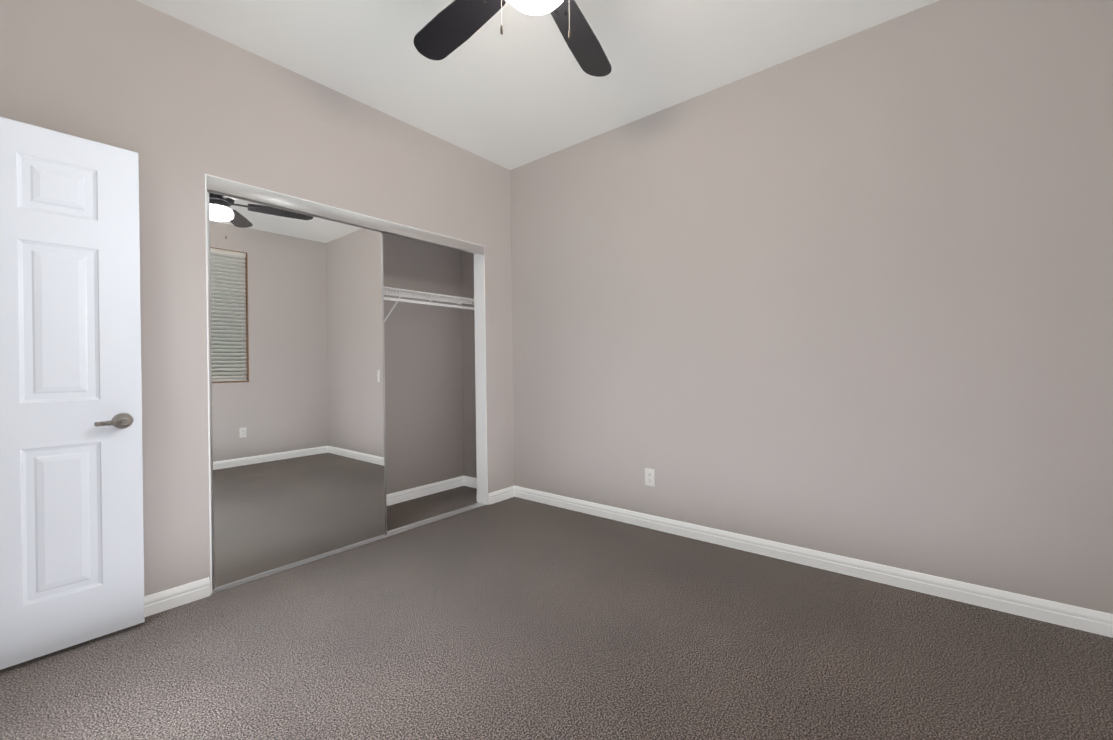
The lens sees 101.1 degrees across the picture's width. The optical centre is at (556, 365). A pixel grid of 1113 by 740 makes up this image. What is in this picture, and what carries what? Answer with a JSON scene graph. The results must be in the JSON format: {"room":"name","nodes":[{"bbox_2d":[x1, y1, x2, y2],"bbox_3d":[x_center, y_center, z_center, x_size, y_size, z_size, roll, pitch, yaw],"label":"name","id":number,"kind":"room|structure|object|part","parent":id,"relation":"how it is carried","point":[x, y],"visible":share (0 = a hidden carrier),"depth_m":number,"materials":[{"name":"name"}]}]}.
{"room":"empty bedroom","nodes":[
{"label":"empty bedroom","id":0,"kind":"room"},
{"bbox_2d":[0,0,515,595],"bbox_3d":[-1.423,-0.264,2.658,0.120,2.740,3.180,-1,0,39],"label":"wall","id":1,"kind":"structure","parent":0,"point":[192,103],"depth_m":2.18,"materials":[{"name":"paint"}]},
{"bbox_2d":[0,117,144,669],"bbox_3d":[-2.042,0.095,1.647,0.163,2.000,0.821,-1,0,39],"label":"door","id":2,"kind":"structure","parent":1,"relation":"in","point":[71,527],"depth_m":1.79,"materials":[{"name":"white wood"}]},
{"bbox_2d":[144,577,209,616],"bbox_3d":[-2.018,1.071,1.799,0.014,0.087,1.075,-1,0,39],"label":"baseboard","id":3,"kind":"structure","parent":1,"relation":"attached to","point":[174,597],"depth_m":2.11,"materials":[{"name":"white wood"}]},
{"bbox_2d":[205,174,487,593],"bbox_3d":[-1.172,0.081,2.960,0.122,2.045,1.800,-1,0,39],"label":"door frame","id":4,"kind":"structure","parent":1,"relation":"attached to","point":[480,375],"depth_m":3.64,"materials":[{"name":"white wood"}]},
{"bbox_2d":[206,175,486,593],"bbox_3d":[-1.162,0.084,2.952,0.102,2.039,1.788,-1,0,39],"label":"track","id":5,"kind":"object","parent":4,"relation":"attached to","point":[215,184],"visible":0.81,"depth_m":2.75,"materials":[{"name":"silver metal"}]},
{"bbox_2d":[207,190,386,590],"bbox_3d":[-1.413,0.095,2.610,0.022,2.015,0.933,-1,0,39],"label":"mirror door","id":6,"kind":"structure","parent":5,"relation":"attached to","point":[297,388],"depth_m":2.53,"materials":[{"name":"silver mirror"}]},
{"bbox_2d":[464,476,507,495],"bbox_3d":[-0.650,1.053,4.058,0.480,0.087,0.014,-1,0,39],"label":"baseboard","id":7,"kind":"structure","parent":1,"relation":"attached to","point":[468,481],"depth_m":4.11,"materials":[{"name":"white wood"}]},
{"bbox_2d":[383,233,476,493],"bbox_3d":[-1.458,-0.263,3.209,0.630,2.740,2.370,-1,0,39],"label":"wall","id":8,"kind":"structure","parent":0,"point":[430,404],"depth_m":3.94,"materials":[{"name":"paint"}]},
{"bbox_2d":[387,476,463,505],"bbox_3d":[-1.553,1.065,3.366,0.014,0.087,2.230,-1,0,39],"label":"baseboard","id":9,"kind":"structure","parent":8,"relation":"attached to","point":[409,494],"depth_m":3.88,"materials":[{"name":"white wood"}]},
{"bbox_2d":[384,287,473,322],"bbox_3d":[-1.465,-0.435,3.273,0.301,0.285,2.224,-1,0,39],"label":"wire closet shelf","id":10,"kind":"object","parent":8,"relation":"attached to","point":[430,298],"visible":0.35,"depth_m":3.65,"materials":[{"name":"white metal"}]},
{"bbox_2d":[137,0,938,169],"bbox_3d":[-0.338,-1.709,1.758,4.230,0.120,3.420,-1,0,39],"label":"ceiling","id":11,"kind":"structure","parent":0,"point":[524,88],"depth_m":2.42,"materials":[{"name":"paint"}]},
{"bbox_2d":[414,0,611,76],"bbox_3d":[-0.105,-1.374,1.571,1.288,0.556,1.327,-1,0,39],"label":"fan","id":12,"kind":"object","parent":11,"relation":"hanging from","point":[449,29],"visible":1,"depth_m":1.84,"materials":[{"name":"black wood"}]},
{"bbox_3d":[-0.071,-1.273,1.532,0.220,0.103,0.220,-1,0,39],"label":"globe","id":13,"kind":"part","parent":12,"relation":"part of"},
{"bbox_2d":[0,486,1112,739],"bbox_3d":[-0.299,1.151,1.757,4.230,0.120,3.420,-1,0,39],"label":"floor","id":14,"kind":"structure","parent":0,"point":[516,618],"depth_m":1.72,"materials":[{"name":"carpet"}]},
{"bbox_2d":[512,0,1112,613],"bbox_3d":[0.724,-0.293,3.036,4.230,2.740,0.120,-1,0,39],"label":"wall","id":15,"kind":"structure","parent":0,"point":[850,296],"depth_m":2.30,"materials":[{"name":"paint"}]},
{"bbox_2d":[645,468,654,486],"bbox_3d":[0.621,0.741,3.050,0.070,0.115,0.007,-1,0,39],"label":"outlet","id":16,"kind":"object","parent":15,"relation":"attached to","point":[649,477],"visible":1,"depth_m":3.05,"materials":[{"name":"white plastic"}]},
{"bbox_2d":[508,486,1112,637],"bbox_3d":[0.944,1.030,2.785,3.360,0.087,0.014,-1,0,39],"label":"baseboard","id":17,"kind":"structure","parent":15,"relation":"attached to","point":[1080,618],"depth_m":2.29,"materials":[{"name":"white wood"}]}
]}

